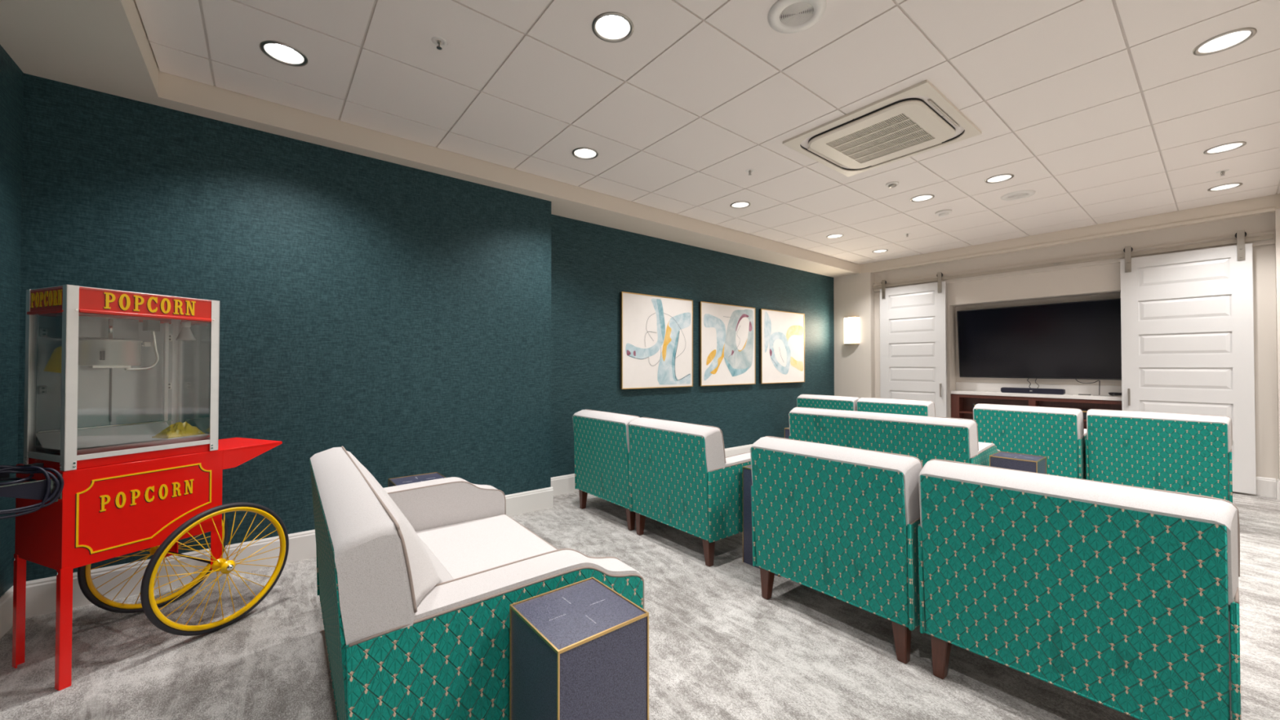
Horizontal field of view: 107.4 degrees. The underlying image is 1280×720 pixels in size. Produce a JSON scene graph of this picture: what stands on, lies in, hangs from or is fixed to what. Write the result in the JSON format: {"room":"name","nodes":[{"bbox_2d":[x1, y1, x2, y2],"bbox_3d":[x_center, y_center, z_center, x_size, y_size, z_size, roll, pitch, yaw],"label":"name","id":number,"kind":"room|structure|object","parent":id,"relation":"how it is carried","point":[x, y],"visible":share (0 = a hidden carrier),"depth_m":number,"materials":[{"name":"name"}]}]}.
{"room":"home theater room","nodes":[
{"label":"home theater room","id":0,"kind":"room"},
{"bbox_2d":[0,44,23,596],"bbox_3d":[-1.500,-0.104,0.228,0.150,2.737,5.330,1,-1,-39],"label":"wall","id":1,"kind":"structure","parent":0,"point":[11,77],"depth_m":2.26,"materials":[{"name":"paint"}]},
{"bbox_2d":[0,586,13,639],"bbox_3d":[-1.430,1.176,0.259,0.016,0.178,5.314,1,-1,-39],"label":"baseboard","id":2,"kind":"structure","parent":1,"relation":"attached to","point":[6,599],"depth_m":2.22,"materials":[{"name":"white paint"}]},
{"bbox_2d":[0,0,158,97],"bbox_3d":[-1.629,-1.616,0.841,0.593,0.302,3.990,1,-1,-39],"label":"ceiling soffit","id":3,"kind":"structure","parent":1,"relation":"attached to","point":[106,42],"depth_m":2.14,"materials":[{"name":"paint"}]},
{"bbox_2d":[17,73,834,581],"bbox_3d":[-0.024,-0.045,5.224,8.603,2.737,0.620,1,-1,-39],"label":"wall","id":4,"kind":"structure","parent":0,"point":[410,321],"depth_m":3.30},
{"bbox_2d":[25,444,752,617],"bbox_3d":[0.074,1.233,5.086,8.403,0.178,0.336,1,-1,-39],"label":"baseboard","id":5,"kind":"structure","parent":4,"relation":"attached to","point":[41,593],"depth_m":2.75,"materials":[{"name":"white paint"}]},
{"bbox_2d":[13,60,860,277],"bbox_3d":[0.015,-1.565,5.129,8.523,0.302,0.645,1,-1,-39],"label":"ceiling soffit","id":6,"kind":"structure","parent":4,"relation":"attached to","point":[178,93],"depth_m":3.61,"materials":[{"name":"paint"}]},
{"bbox_2d":[619,291,693,389],"bbox_3d":[0.211,-0.206,5.398,1.075,1.052,0.046,1,-1,-39],"label":"framed painting","id":7,"kind":"object","parent":4,"relation":"attached to","point":[656,332],"visible":1,"depth_m":5.34,"materials":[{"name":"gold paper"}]},
{"bbox_2d":[698,301,755,386],"bbox_3d":[1.159,-0.197,6.158,1.075,1.052,0.046,1,-1,-39],"label":"framed painting","id":8,"kind":"object","parent":4,"relation":"attached to","point":[726,332],"visible":1,"depth_m":6.10,"materials":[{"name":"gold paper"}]},
{"bbox_2d":[759,308,804,383],"bbox_3d":[2.103,-0.188,6.915,1.075,1.052,0.046,1,-1,-39],"label":"framed painting","id":9,"kind":"object","parent":4,"relation":"attached to","point":[781,333],"visible":1,"depth_m":6.86,"materials":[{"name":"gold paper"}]},
{"bbox_2d":[0,491,1279,719],"bbox_3d":[1.959,1.351,3.253,9.453,0.100,6.150,1,-1,-39],"label":"floor","id":10,"kind":"structure","parent":0,"point":[719,649],"depth_m":2.07,"materials":[{"name":"grey carpet"}]},
{"bbox_2d":[0,437,288,690],"bbox_3d":[-2.331,0.864,2.177,0.661,0.848,1.009,0,-1,21],"label":"cart","id":11,"kind":"object","parent":10,"relation":"on","point":[101,513],"visible":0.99,"depth_m":2.03,"materials":[{"name":"red metal"}]},
{"bbox_2d":[0,472,62,502],"bbox_3d":[-2.474,0.495,1.807,0.418,0.100,0.208,0,-1,21],"label":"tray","id":12,"kind":"object","parent":11,"relation":"on","point":[34,490],"depth_m":1.76,"materials":[{"name":"black metal"}]},
{"bbox_2d":[0,284,219,519],"bbox_3d":[-2.355,0.141,2.016,0.379,0.869,0.758,0,-1,21],"label":"machine","id":13,"kind":"object","parent":11,"relation":"on","point":[95,357],"visible":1,"depth_m":2.10,"materials":[{"name":"red metal"}]},
{"bbox_2d":[78,338,151,368],"bbox_3d":[-2.345,-0.029,2.095,0.220,0.128,0.209,1,-1,-39],"label":"kettle","id":14,"kind":"object","parent":13,"relation":"on","point":[98,353],"depth_m":2.04,"materials":[{"name":"silver metal"}]},
{"bbox_2d":[151,421,204,438],"bbox_3d":[-2.201,0.329,2.245,0.100,0.066,0.150,0,-1,13],"label":"popcorn","id":15,"kind":"object","parent":13,"relation":"in","point":[178,429],"visible":1,"depth_m":2.23,"materials":[{"name":"yellow food"}]},
{"bbox_2d":[175,321,195,341],"bbox_3d":[-2.236,-0.140,2.314,0.072,0.092,0.072,1,-1,-39],"label":"lamp","id":16,"kind":"object","parent":13,"relation":"attached to","point":[185,334],"depth_m":2.30,"materials":[{"name":"white plastic"}]},
{"bbox_2d":[217,437,282,469],"bbox_3d":[-2.201,0.495,2.525,0.401,0.098,0.274,0,-1,21],"label":"shelf","id":17,"kind":"object","parent":11,"relation":"attached to","point":[233,452],"depth_m":2.43,"materials":[{"name":"red metal"}]},
{"bbox_2d":[387,471,445,487],"bbox_3d":[-1.259,0.988,2.677,0.269,0.612,0.269,1,-1,-39],"label":"side table","id":18,"kind":"object","parent":10,"relation":"on","point":[393,482],"visible":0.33,"depth_m":2.71,"materials":[{"name":"grey stone"}]},
{"bbox_2d":[309,445,644,719],"bbox_3d":[-0.773,0.849,1.925,0.909,0.872,1.448,1,-1,-37],"label":"loveseat","id":19,"kind":"object","parent":10,"relation":"on","point":[417,583],"visible":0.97,"depth_m":1.29,"materials":[{"name":"green fabric"}]},
{"bbox_2d":[346,450,453,606],"bbox_3d":[-0.902,0.653,1.829,0.324,0.451,1.412,1,-1,-37],"label":"cushion","id":20,"kind":"object","parent":19,"relation":"on","point":[432,572],"depth_m":1.33,"materials":[{"name":"beige fabric"}]},
{"bbox_2d":[415,514,556,578],"bbox_3d":[-0.655,0.922,2.013,0.605,0.128,1.151,1,-1,-37],"label":"seat cushion","id":21,"kind":"object","parent":19,"relation":"on","point":[464,546],"depth_m":2.21,"materials":[{"name":"beige fabric"}]},
{"bbox_2d":[509,577,648,719],"bbox_3d":[-0.165,0.971,1.253,0.269,0.612,0.269,1,-1,-39],"label":"side table","id":22,"kind":"object","parent":10,"relation":"on","point":[579,651],"visible":1,"depth_m":1.19,"materials":[{"name":"stone"}]},
{"bbox_2d":[572,408,639,530],"bbox_3d":[0.003,0.875,4.121,0.909,0.872,0.821,1,-1,-39],"label":"armchair","id":23,"kind":"object","parent":10,"relation":"on","point":[601,438],"visible":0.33,"depth_m":3.80,"materials":[{"name":"green fabric"}]},
{"bbox_2d":[627,417,751,566],"bbox_3d":[0.508,0.867,3.478,0.909,0.872,0.821,1,-1,-39],"label":"armchair","id":24,"kind":"object","parent":10,"relation":"on","point":[682,478],"visible":0.67,"depth_m":3.07,"materials":[{"name":"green fabric"}]},
{"bbox_2d":[742,464,779,576],"bbox_3d":[0.848,0.992,2.999,0.269,0.612,0.269,1,-1,-39],"label":"side table","id":25,"kind":"object","parent":10,"relation":"on","point":[747,473],"visible":0.02,"depth_m":2.99,"materials":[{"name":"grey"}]},
{"bbox_2d":[784,427,790,439],"bbox_3d":[1.692,1.014,4.864,0.269,0.612,0.269,1,-1,-39],"label":"side table","id":26,"kind":"object","parent":10,"relation":"on","point":[787,434],"visible":0.02,"depth_m":4.87,"materials":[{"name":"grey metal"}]},
{"bbox_2d":[796,394,859,411],"bbox_3d":[2.721,0.901,6.338,0.909,0.872,0.821,1,-1,-39],"label":"armchair","id":27,"kind":"object","parent":10,"relation":"on","point":[824,402],"visible":0.12,"depth_m":6.03,"materials":[{"name":"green fabric"}]},
{"bbox_2d":[750,435,923,663],"bbox_3d":[1.196,0.856,2.518,0.909,0.872,0.821,1,-1,-39],"label":"armchair","id":28,"kind":"object","parent":10,"relation":"on","point":[839,522],"visible":0.65,"depth_m":2.16,"materials":[{"name":"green fabric"}]},
{"bbox_2d":[788,407,999,466],"bbox_3d":[2.192,0.875,4.143,0.909,0.872,1.448,1,-1,-42],"label":"loveseat","id":29,"kind":"object","parent":10,"relation":"on","point":[926,438],"visible":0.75,"depth_m":3.70,"materials":[{"name":"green fabric"}]},
{"bbox_2d":[856,397,935,416],"bbox_3d":[3.238,0.893,5.694,0.909,0.872,0.821,1,-1,-39],"label":"armchair","id":30,"kind":"object","parent":10,"relation":"on","point":[903,406],"visible":0.1,"depth_m":5.37,"materials":[{"name":"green fabric"}]},
{"bbox_2d":[989,451,1046,474],"bbox_3d":[2.715,0.996,3.373,0.269,0.612,0.269,1,-1,-39],"label":"side table","id":31,"kind":"object","parent":10,"relation":"on","point":[1011,460],"visible":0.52,"depth_m":3.31,"materials":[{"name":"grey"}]},
{"bbox_2d":[973,403,1086,479],"bbox_3d":[3.990,0.882,4.756,0.909,0.872,0.821,1,-1,-39],"label":"armchair","id":32,"kind":"object","parent":10,"relation":"on","point":[1059,434],"visible":0.77,"depth_m":4.38,"materials":[{"name":"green fabric"}]},
{"bbox_2d":[951,394,1122,428],"bbox_3d":[5.044,0.903,6.012,0.205,0.860,1.799,1,-1,-39],"label":"media cabinet","id":33,"kind":"object","parent":10,"relation":"on","point":[962,405],"visible":0.12,"depth_m":6.12,"materials":[{"name":"brown wood"}]},
{"bbox_2d":[959,410,973,413],"bbox_3d":[4.779,0.726,6.336,0.175,0.022,0.762,1,-1,-39],"label":"shelf","id":34,"kind":"object","parent":33,"relation":"attached to","point":[960,411],"depth_m":6.56,"materials":[{"name":"brown wood"}]},
{"bbox_2d":[950,390,1121,400],"bbox_3d":[5.045,0.450,6.018,0.231,0.043,1.801,1,-1,-39],"label":"countertop","id":35,"kind":"structure","parent":33,"relation":"on","point":[953,392],"depth_m":5.88,"materials":[{"name":"white stone"}]},
{"bbox_2d":[1000,386,1065,394],"bbox_3d":[5.006,0.394,6.003,0.092,0.067,0.630,1,-1,-39],"label":"soundbar","id":36,"kind":"object","parent":35,"relation":"on","point":[1004,389],"visible":1,"depth_m":5.96,"materials":[{"name":"black plastic"}]},
{"bbox_2d":[1075,378,1099,395],"bbox_3d":[5.373,0.324,5.644,0.037,0.186,0.218,1,-1,-39],"label":"power cable","id":37,"kind":"object","parent":35,"relation":"on","point":[1075,379],"visible":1,"depth_m":5.59,"materials":[{"name":"black plastic"}]},
{"bbox_2d":[1107,392,1121,395],"bbox_3d":[5.519,0.395,5.421,0.096,0.047,0.169,1,-1,-39],"label":"coiled cable","id":38,"kind":"object","parent":35,"relation":"on","point":[1109,393],"visible":0.69,"depth_m":5.43,"materials":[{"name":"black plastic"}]},
{"bbox_2d":[918,458,1240,719],"bbox_3d":[1.727,0.848,1.875,0.909,0.872,0.821,1,-1,-39],"label":"armchair","id":39,"kind":"object","parent":10,"relation":"on","point":[1122,598],"visible":1,"depth_m":1.52,"materials":[{"name":"green fabric"}]},
{"bbox_2d":[1084,408,1232,502],"bbox_3d":[4.561,0.875,4.141,0.909,0.872,0.821,1,-1,-39],"label":"armchair","id":40,"kind":"object","parent":10,"relation":"on","point":[1184,453],"visible":0.93,"depth_m":3.83,"materials":[{"name":"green fabric"}]},
{"bbox_2d":[134,0,1279,264],"bbox_3d":[1.690,-1.583,3.502,7.915,0.014,3.990,1,-1,-39],"label":"ceiling","id":41,"kind":"structure","parent":0,"point":[1107,111],"depth_m":2.74,"materials":[{"name":"tile"}]},
{"bbox_2d":[259,40,307,66],"bbox_3d":[-1.844,-1.616,2.437,0.200,0.068,0.200,1,-1,-39],"label":"recessed light","id":42,"kind":"object","parent":41,"relation":"in","point":[281,52],"visible":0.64,"depth_m":2.48,"materials":[{"name":"white glass"}]},
{"bbox_2d":[431,36,447,49],"bbox_3d":[-1.001,-1.573,2.345,0.076,0.036,0.076,1,-1,-39],"label":"sprinkler","id":43,"kind":"object","parent":41,"relation":"attached to","point":[438,44],"visible":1,"depth_m":2.34,"materials":[{"name":"white metal"}]},
{"bbox_2d":[572,146,598,159],"bbox_3d":[-0.417,-1.603,3.581,0.200,0.068,0.200,1,-1,-39],"label":"recessed light","id":44,"kind":"object","parent":41,"relation":"in","point":[583,153],"visible":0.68,"depth_m":3.64,"materials":[{"name":"white glass"}]},
{"bbox_2d":[591,11,633,42],"bbox_3d":[-0.130,-1.619,2.248,0.200,0.068,0.200,1,-1,-39],"label":"recessed light","id":45,"kind":"object","parent":41,"relation":"in","point":[611,26],"visible":0.87,"depth_m":2.29,"materials":[{"name":"white glass"}]},
{"bbox_2d":[730,201,750,208],"bbox_3d":[1.010,-1.589,4.726,0.200,0.068,0.200,1,-1,-39],"label":"recessed light","id":46,"kind":"object","parent":41,"relation":"in","point":[737,204],"visible":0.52,"depth_m":4.79,"materials":[{"name":"white plastic"}]},
{"bbox_2d":[745,168,754,175],"bbox_3d":[0.913,-1.555,3.900,0.076,0.036,0.076,1,-1,-39],"label":"sprinkler","id":47,"kind":"object","parent":41,"relation":"attached to","point":[753,170],"visible":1,"depth_m":3.89,"materials":[{"name":"white metal"}]},
{"bbox_2d":[767,0,826,33],"bbox_3d":[0.717,-1.586,2.151,0.256,0.012,0.256,1,-1,-39],"label":"ceiling speaker","id":48,"kind":"object","parent":41,"relation":"attached to","point":[784,16],"visible":1,"depth_m":2.15,"materials":[{"name":"white plastic"}]},
{"bbox_2d":[779,2,813,26],"bbox_3d":[0.717,-1.584,2.151,0.152,0.006,0.152,1,-1,-39],"label":"grille","id":49,"kind":"object","parent":48,"relation":"attached to","point":[791,14],"depth_m":2.15,"materials":[{"name":"white plastic"}]},
{"bbox_2d":[826,233,844,238],"bbox_3d":[2.436,-1.576,5.869,0.200,0.068,0.200,1,-1,-39],"label":"recessed light","id":50,"kind":"object","parent":41,"relation":"in","point":[837,235],"visible":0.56,"depth_m":5.92,"materials":[{"name":"white plastic"}]},
{"bbox_2d":[871,248,888,253],"bbox_3d":[3.388,-1.567,6.632,0.200,0.068,0.200,1,-1,-39],"label":"recessed light","id":51,"kind":"object","parent":41,"relation":"in","point":[880,251],"visible":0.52,"depth_m":6.68,"materials":[{"name":"white plastic"}]},
{"bbox_2d":[782,79,981,177],"bbox_3d":[1.696,-1.585,3.323,0.950,0.076,0.950,1,-1,-39],"label":"air conditioner","id":52,"kind":"object","parent":41,"relation":"attached to","point":[905,128],"visible":0.98,"depth_m":3.22,"materials":[{"name":"beige plastic"}]},
{"bbox_2d":[826,113,934,162],"bbox_3d":[1.696,-1.561,3.323,0.520,0.029,0.520,1,-1,-39],"label":"grille","id":53,"kind":"object","parent":52,"relation":"attached to","point":[899,132],"depth_m":3.31,"materials":[{"name":"beige plastic"}]},
{"bbox_2d":[885,181,898,187],"bbox_3d":[2.243,-1.551,4.175,0.100,0.033,0.100,1,-1,-39],"label":"smoke detector","id":54,"kind":"object","parent":41,"relation":"attached to","point":[891,184],"visible":1,"depth_m":4.15,"materials":[{"name":"white plastic"}]},
{"bbox_2d":[910,194,934,201],"bbox_3d":[2.724,-1.591,4.536,0.200,0.068,0.200,1,-1,-39],"label":"recessed light","id":55,"kind":"object","parent":41,"relation":"in","point":[923,197],"visible":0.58,"depth_m":4.59,"materials":[{"name":"white plastic"}]},
{"bbox_2d":[935,209,951,217],"bbox_3d":[3.195,-1.536,4.946,0.150,0.046,0.150,1,-1,-39],"label":"smoke detector","id":56,"kind":"object","parent":41,"relation":"attached to","point":[943,213],"visible":1,"depth_m":4.91,"materials":[{"name":"white plastic"}]},
{"bbox_2d":[985,173,1013,183],"bbox_3d":[3.105,-1.597,4.061,0.200,0.068,0.200,1,-1,-39],"label":"recessed light","id":57,"kind":"object","parent":41,"relation":"in","point":[1003,177],"visible":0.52,"depth_m":4.11,"materials":[{"name":"white plastic"}]},
{"bbox_2d":[1000,190,1035,200],"bbox_3d":[3.582,-1.558,4.455,0.256,0.012,0.256,1,-1,-39],"label":"ceiling speaker","id":58,"kind":"object","parent":41,"relation":"attached to","point":[1020,194],"visible":1,"depth_m":4.44,"materials":[{"name":"white plastic"}]},
{"bbox_2d":[1008,193,1027,199],"bbox_3d":[3.582,-1.557,4.455,0.152,0.006,0.152,1,-1,-39],"label":"grille","id":59,"kind":"object","parent":58,"relation":"attached to","point":[1015,196],"depth_m":4.46,"materials":[{"name":"white plastic"}]},
{"bbox_2d":[1215,169,1229,176],"bbox_3d":[4.852,-1.555,3.913,0.076,0.036,0.076,1,-1,-39],"label":"sprinkler","id":60,"kind":"object","parent":41,"relation":"attached to","point":[1223,171],"visible":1,"depth_m":3.91,"materials":[{"name":"white metal"}]},
{"bbox_2d":[1192,27,1257,55],"bbox_3d":[2.917,-1.617,2.348,0.200,0.068,0.200,1,-1,-39],"label":"recessed light","id":61,"kind":"object","parent":41,"relation":"in","point":[1233,38],"visible":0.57,"depth_m":2.38,"materials":[{"name":"white glass"}]},
{"bbox_2d":[1203,141,1246,154],"bbox_3d":[4.343,-1.604,3.491,0.200,0.068,0.200,1,-1,-39],"label":"recessed light","id":62,"kind":"object","parent":41,"relation":"in","point":[1224,148],"visible":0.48,"depth_m":3.52,"materials":[{"name":"white glass"}]},
{"bbox_2d":[1207,182,1242,191],"bbox_3d":[5.294,-1.595,4.254,0.200,0.068,0.200,1,-1,-39],"label":"recessed light","id":63,"kind":"object","parent":41,"relation":"in","point":[1227,186],"visible":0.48,"depth_m":4.29,"materials":[{"name":"white plastic"}]},
{"bbox_2d":[833,208,1279,480],"bbox_3d":[5.260,-0.086,5.950,0.750,2.837,5.900,1,-1,-39],"label":"wall","id":64,"kind":"structure","parent":0,"point":[856,366],"depth_m":5.84,"materials":[{"name":"beige paint"}]},
{"bbox_2d":[844,315,859,344],"bbox_3d":[3.401,-0.477,7.598,0.094,0.450,0.248,1,-1,-39],"label":"wall sconce","id":65,"kind":"object","parent":64,"relation":"attached to","point":[851,323],"visible":1,"depth_m":7.55,"materials":[{"name":"white glass"}]},
{"bbox_2d":[955,382,1121,395],"bbox_3d":[5.131,0.369,6.088,0.012,0.120,1.801,1,-1,-39],"label":"trim","id":66,"kind":"structure","parent":64,"relation":"attached to","point":[968,386],"depth_m":6.00,"materials":[{"name":"white paint"}]},
{"bbox_2d":[956,297,1121,379],"bbox_3d":[5.074,-0.234,6.053,0.147,0.943,1.676,1,-1,-39],"label":"television","id":67,"kind":"object","parent":64,"relation":"attached to","point":[1078,340],"visible":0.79,"depth_m":5.95,"materials":[{"name":"black plastic"}]},
{"bbox_2d":[860,193,1279,273],"bbox_3d":[4.849,-1.549,6.035,0.206,0.314,3.990,1,-1,-39],"label":"ceiling soffit","id":68,"kind":"structure","parent":64,"relation":"attached to","point":[1265,204],"depth_m":5.40,"materials":[{"name":"paint"}]},
{"bbox_2d":[872,234,1273,288],"bbox_3d":[4.868,-1.160,5.959,0.065,0.040,3.775,1,-1,-39],"label":"door track","id":69,"kind":"object","parent":64,"relation":"attached to","point":[1271,236],"visible":0.98,"depth_m":5.46,"materials":[{"name":"silver metal"}]},
{"bbox_2d":[880,271,946,417],"bbox_3d":[4.013,0.042,6.948,0.072,2.565,0.900,1,-1,-39],"label":"sliding door","id":70,"kind":"structure","parent":69,"relation":"hanging from","point":[913,322],"depth_m":6.92,"materials":[{"name":"white paint"}]},
{"bbox_2d":[1120,230,1256,494],"bbox_3d":[5.658,0.017,4.896,0.072,2.565,0.900,1,-1,-39],"label":"sliding door","id":71,"kind":"structure","parent":69,"relation":"hanging from","point":[1187,322],"depth_m":4.83,"materials":[{"name":"white paint"}]},
{"bbox_2d":[873,231,1275,292],"bbox_3d":[4.908,-1.161,5.991,0.040,0.123,3.795,1,-1,-39],"label":"trim","id":72,"kind":"structure","parent":64,"relation":"attached to","point":[1268,242],"depth_m":5.60,"materials":[{"name":"beige paint"}]},
{"bbox_2d":[1232,476,1279,500],"bbox_3d":[5.066,1.240,5.672,0.151,0.178,5.634,1,-1,-39],"label":"baseboard","id":73,"kind":"structure","parent":64,"relation":"attached to","point":[1265,486],"depth_m":4.53,"materials":[{"name":"white paint"}]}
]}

